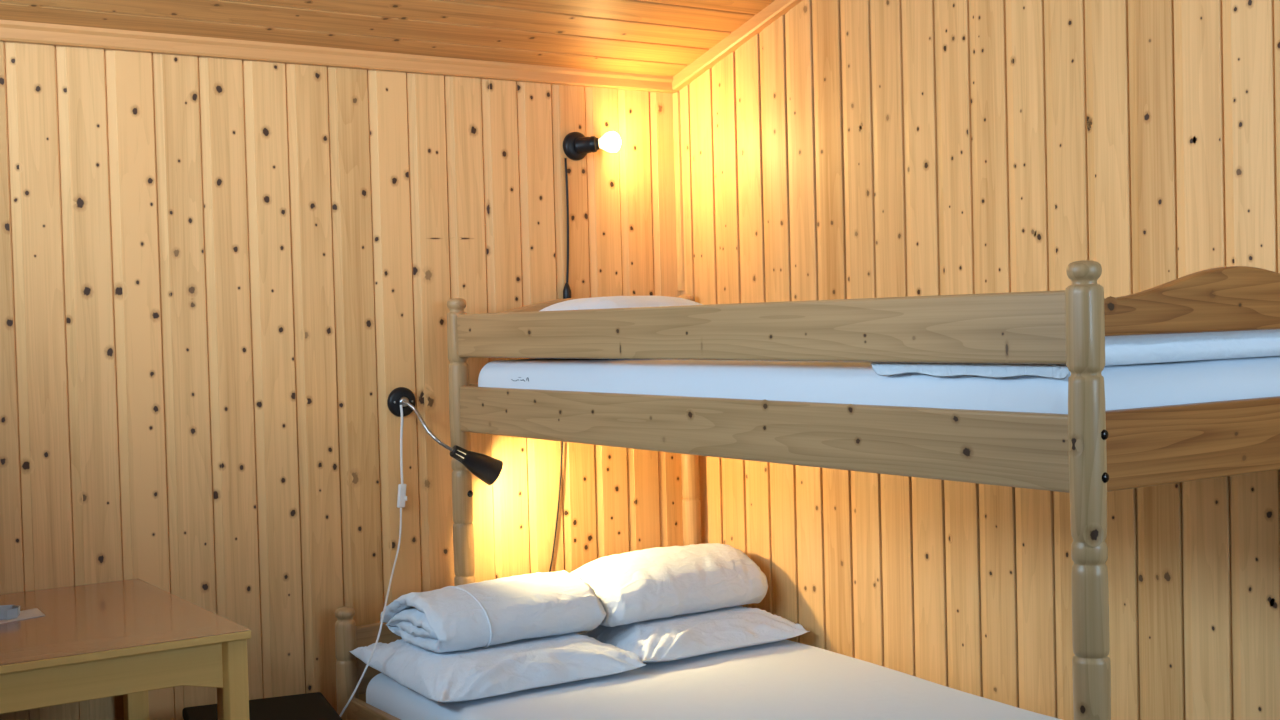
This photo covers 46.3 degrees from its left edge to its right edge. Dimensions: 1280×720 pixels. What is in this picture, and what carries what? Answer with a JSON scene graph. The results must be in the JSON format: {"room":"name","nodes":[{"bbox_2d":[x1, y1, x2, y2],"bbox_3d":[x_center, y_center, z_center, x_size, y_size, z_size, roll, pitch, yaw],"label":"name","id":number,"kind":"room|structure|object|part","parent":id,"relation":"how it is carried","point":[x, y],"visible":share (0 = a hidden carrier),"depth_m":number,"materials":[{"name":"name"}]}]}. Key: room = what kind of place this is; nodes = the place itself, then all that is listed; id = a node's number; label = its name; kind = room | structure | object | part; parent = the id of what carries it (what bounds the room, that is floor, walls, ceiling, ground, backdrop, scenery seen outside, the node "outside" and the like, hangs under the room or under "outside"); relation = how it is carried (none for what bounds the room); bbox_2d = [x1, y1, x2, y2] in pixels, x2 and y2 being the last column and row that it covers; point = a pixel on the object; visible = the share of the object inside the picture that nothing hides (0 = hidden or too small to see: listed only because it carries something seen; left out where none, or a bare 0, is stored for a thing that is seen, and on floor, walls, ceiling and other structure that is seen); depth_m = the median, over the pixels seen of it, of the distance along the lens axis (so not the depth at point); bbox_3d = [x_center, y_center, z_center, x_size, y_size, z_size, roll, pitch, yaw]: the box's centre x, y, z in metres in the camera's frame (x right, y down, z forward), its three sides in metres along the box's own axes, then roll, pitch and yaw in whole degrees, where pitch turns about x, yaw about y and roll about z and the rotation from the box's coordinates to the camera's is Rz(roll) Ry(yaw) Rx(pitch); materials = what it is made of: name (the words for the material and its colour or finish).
{"room":"cabin bedroom","nodes":[
{"label":"cabin bedroom","id":0,"kind":"room"},
{"bbox_2d":[0,41,683,719],"bbox_3d":[-1.089,0.146,3.794,3.030,2.350,0.020,-2,2,-34],"label":"wall","id":1,"kind":"structure","parent":0,"point":[219,277],"depth_m":3.89,"materials":[{"name":"brown wood"}]},
{"bbox_2d":[0,20,678,92],"bbox_3d":[-1.081,-0.787,3.766,2.880,0.048,0.030,-2,2,-34],"label":"trim","id":2,"kind":"structure","parent":1,"relation":"attached to","point":[10,31],"depth_m":3.91,"materials":[{"name":"brown wood"}]},
{"bbox_2d":[339,387,502,716],"bbox_3d":[-0.632,0.632,3.925,0.250,1.109,0.581,0,2,43],"label":"reading lamp","id":3,"kind":"object","parent":1,"relation":"attached to","point":[401,401],"visible":0.99,"depth_m":4.02,"materials":[{"name":"black plastic"}]},
{"bbox_3d":[-0.646,0.114,4.069,0.081,0.081,0.017,-2,2,-34],"label":"wall plate","id":4,"kind":"part","parent":3,"relation":"part of","materials":[{"name":"black plastic"}]},
{"bbox_2d":[397,484,406,507],"bbox_3d":[-0.647,0.369,4.066,0.026,0.064,0.017,-2,2,-34],"label":"switch","id":5,"kind":"object","parent":3,"relation":"attached to","point":[402,497],"depth_m":4.06,"materials":[{"name":"white plastic"}]},
{"bbox_3d":[-0.425,0.290,4.029,0.117,0.100,0.074,-2,2,-34],"label":"lamp shade","id":6,"kind":"part","parent":3,"relation":"part of","materials":[{"name":"black metal"}]},
{"bbox_2d":[549,132,620,571],"bbox_3d":[-0.179,0.141,4.367,0.285,1.614,0.091,-2,1,-11],"label":"wall lamp","id":7,"kind":"object","parent":1,"relation":"attached to","point":[576,146],"visible":0.75,"depth_m":4.35,"materials":[{"name":"black plastic"}]},
{"bbox_3d":[-0.250,0.395,4.338,0.128,1.112,0.010,-2,2,-34],"label":"cord","id":8,"kind":"part","parent":7,"relation":"part of","materials":[{"name":"black plastic"}]},
{"bbox_3d":[-0.213,-0.393,4.358,0.018,0.390,0.009,-2,2,-34],"label":"cord","id":9,"kind":"part","parent":7,"relation":"part of","materials":[{"name":"black plastic"}]},
{"bbox_2d":[563,283,570,298],"bbox_3d":[-0.212,-0.193,4.354,0.024,0.064,0.024,-2,2,-34],"label":"switch","id":10,"kind":"object","parent":7,"relation":"attached to","point":[566,291],"depth_m":4.34,"materials":[{"name":"black plastic"}]},
{"bbox_3d":[-0.184,-0.625,4.370,0.083,0.083,0.022,-2,2,-34],"label":"wall plate","id":11,"kind":"part","parent":7,"relation":"part of","materials":[{"name":"black plastic"}]},
{"bbox_3d":[-0.088,-0.633,4.354,0.066,0.062,0.064,-2,2,-34],"label":"bulb","id":12,"kind":"part","parent":7,"relation":"part of","materials":[{"name":"white"}]},
{"bbox_2d":[0,0,774,76],"bbox_3d":[0.048,-1.385,2.003,3.030,1.198,4.300,-2,2,-34],"label":"ceiling","id":13,"kind":"structure","parent":0,"point":[648,37],"depth_m":3.94,"materials":[{"name":"brown wood"}]},
{"bbox_2d":[679,0,1279,719],"bbox_3d":[1.298,-0.413,2.851,0.020,3.391,4.300,-2,2,-34],"label":"wall","id":14,"kind":"structure","parent":0,"point":[845,149],"depth_m":3.54,"materials":[{"name":"brown wood"}]},
{"bbox_2d":[673,92,684,290],"bbox_3d":[0.119,-0.514,4.578,0.017,0.605,0.030,-2,2,-34],"label":"trim","id":15,"kind":"structure","parent":14,"relation":"attached to","point":[676,96],"depth_m":4.57,"materials":[{"name":"brown wood"}]},
{"bbox_2d":[672,0,802,90],"bbox_3d":[1.242,-1.397,2.834,0.030,1.193,4.150,-2,2,-34],"label":"trim","id":16,"kind":"structure","parent":14,"relation":"attached to","point":[776,9],"depth_m":4.30,"materials":[{"name":"brown wood"}]},
{"bbox_3d":[0.118,1.288,2.072,3.030,0.006,4.300,-2,2,-34],"label":"floor","id":17,"kind":"structure","parent":0,"visible":0},
{"bbox_2d":[0,579,250,719],"bbox_3d":[-1.496,0.932,3.023,1.200,0.740,0.808,-2,2,-34],"label":"table","id":18,"kind":"object","parent":17,"relation":"on","point":[131,638],"visible":1,"depth_m":2.99,"materials":[{"name":"brown laminate"}]},
{"bbox_2d":[0,608,44,623],"bbox_3d":[-1.344,0.551,3.215,0.099,0.001,0.156,0,2,40],"label":"leaflet","id":19,"kind":"object","parent":18,"relation":"on","point":[31,613],"visible":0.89,"depth_m":3.22,"materials":[{"name":"white paper"}]},
{"bbox_2d":[0,605,19,619],"bbox_3d":[-1.360,0.540,3.200,0.063,0.022,0.063,-2,2,-11],"label":"glass dish","id":20,"kind":"object","parent":19,"relation":"on","point":[7,612],"visible":1,"depth_m":3.19,"materials":[{"name":"glass"}]},
{"bbox_3d":[-1.226,0.917,3.648,0.050,0.722,0.050,-2,2,-34],"label":"leg","id":21,"kind":"part","parent":18,"relation":"part of","materials":[{"name":"yellow wood"}]},
{"bbox_3d":[-0.819,0.922,3.043,0.050,0.722,0.050,-2,2,-34],"label":"leg","id":22,"kind":"part","parent":18,"relation":"part of","materials":[{"name":"yellow wood"}]},
{"bbox_2d":[182,692,341,719],"bbox_3d":[-0.872,1.049,3.484,0.331,0.450,0.331,-2,2,-22],"label":"stool","id":23,"kind":"object","parent":17,"relation":"on","point":[308,706],"visible":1,"depth_m":3.52,"materials":[{"name":"black paint"}]},
{"bbox_2d":[335,260,1279,719],"bbox_3d":[0.286,0.539,3.324,1.175,1.416,2.182,-2,2,-34],"label":"bunk bed","id":24,"kind":"object","parent":17,"relation":"on","point":[1088,452],"visible":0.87,"depth_m":2.60,"materials":[{"name":"brown wood"}]},
{"bbox_3d":[-0.760,0.951,3.904,0.056,0.618,0.056,-2,2,-34],"label":"short post","id":25,"kind":"part","parent":24,"relation":"part of","materials":[{"name":"brown wood"}]},
{"bbox_3d":[-0.170,0.944,3.025,0.025,0.123,2.093,-2,2,-34],"label":"rail","id":26,"kind":"part","parent":24,"relation":"part of","materials":[{"name":"brown wood"}]},
{"bbox_3d":[-0.302,0.731,4.210,1.082,0.249,0.025,-2,2,-34],"label":"headboard","id":27,"kind":"part","parent":24,"relation":"part of","materials":[{"name":"brown wood"}]},
{"bbox_3d":[-0.480,0.539,4.089,0.057,1.416,0.057,-2,2,-34],"label":"post","id":28,"kind":"part","parent":24,"relation":"part of","materials":[{"name":"brown wood"}]},
{"bbox_3d":[-0.178,-0.121,4.286,0.732,0.114,0.025,-2,2,-34],"label":"headboard","id":29,"kind":"part","parent":24,"relation":"part of","materials":[{"name":"brown wood"}]},
{"bbox_3d":[0.157,0.512,4.517,0.057,1.416,0.057,-2,2,-34],"label":"post","id":30,"kind":"part","parent":24,"relation":"part of","materials":[{"name":"brown wood"}]},
{"bbox_2d":[366,639,1061,719],"bbox_3d":[0.314,0.873,3.347,1.128,0.158,2.063,-2,2,-34],"label":"mattress","id":31,"kind":"object","parent":24,"relation":"on","point":[785,679],"visible":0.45,"depth_m":3.58,"materials":[{"name":"white fabric"}]},
{"bbox_2d":[349,633,646,702],"bbox_3d":[-0.368,0.755,3.817,0.576,0.088,0.527,-2,2,-34],"label":"pillow","id":32,"kind":"object","parent":31,"relation":"on","point":[523,664],"visible":0.77,"depth_m":3.65,"materials":[{"name":"white fabric"}]},
{"bbox_2d":[380,570,605,652],"bbox_3d":[-0.385,0.641,3.883,0.497,0.140,0.357,-2,2,-34],"label":"duvet","id":33,"kind":"object","parent":32,"relation":"on","point":[484,614],"visible":1,"depth_m":3.76,"materials":[{"name":"white fabric"}]},
{"bbox_2d":[573,605,809,661],"bbox_3d":[0.098,0.736,4.137,0.548,0.087,0.504,-2,2,-34],"label":"pillow","id":34,"kind":"object","parent":31,"relation":"on","point":[683,636],"visible":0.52,"depth_m":3.97,"materials":[{"name":"white fabric"}]},
{"bbox_2d":[570,543,767,626],"bbox_3d":[0.047,0.609,4.175,0.537,0.165,0.367,-2,2,-34],"label":"duvet","id":35,"kind":"object","parent":34,"relation":"on","point":[656,582],"visible":0.87,"depth_m":4.05,"materials":[{"name":"white fabric"}]},
{"bbox_3d":[0.095,-0.058,3.194,0.025,0.116,2.093,-2,2,-34],"label":"guard rail","id":36,"kind":"part","parent":24,"relation":"part of","materials":[{"name":"brown wood"}]},
{"bbox_3d":[0.100,0.138,3.199,0.025,0.125,2.093,-2,2,-34],"label":"rail","id":37,"kind":"part","parent":24,"relation":"part of","materials":[{"name":"brown wood"}]},
{"bbox_2d":[478,356,1279,413],"bbox_3d":[0.416,0.074,3.409,0.727,0.158,2.063,-2,2,-34],"label":"mattress","id":38,"kind":"object","parent":24,"relation":"on","point":[1129,386],"visible":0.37,"depth_m":2.75,"materials":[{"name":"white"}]},
{"bbox_2d":[540,296,702,310],"bbox_3d":[-0.048,-0.088,3.950,0.519,0.160,0.602,-2,2,-34],"label":"pillow","id":39,"kind":"object","parent":38,"relation":"on","point":[608,302],"visible":0.15,"depth_m":3.81,"materials":[{"name":"white fabric"}]},
{"bbox_2d":[871,329,1279,378],"bbox_3d":[0.848,-0.034,2.749,0.722,0.102,0.476,-2,2,-34],"label":"duvet","id":40,"kind":"object","parent":38,"relation":"on","point":[1155,348],"visible":0.3,"depth_m":2.53,"materials":[{"name":"white fabric"}]},
{"bbox_3d":[0.703,0.554,2.328,0.058,1.416,0.058,-2,2,-34],"label":"post","id":41,"kind":"part","parent":24,"relation":"part of","materials":[{"name":"brown wood"}]},
{"bbox_3d":[1.005,-0.103,2.525,0.732,0.109,0.025,-2,2,-34],"label":"footboard","id":42,"kind":"part","parent":24,"relation":"part of","materials":[{"name":"orange wood"}]},
{"bbox_3d":[1.011,0.130,2.531,0.732,0.125,0.025,-2,2,-34],"label":"foot rail","id":43,"kind":"part","parent":24,"relation":"part of","materials":[{"name":"orange wood"}]}
]}

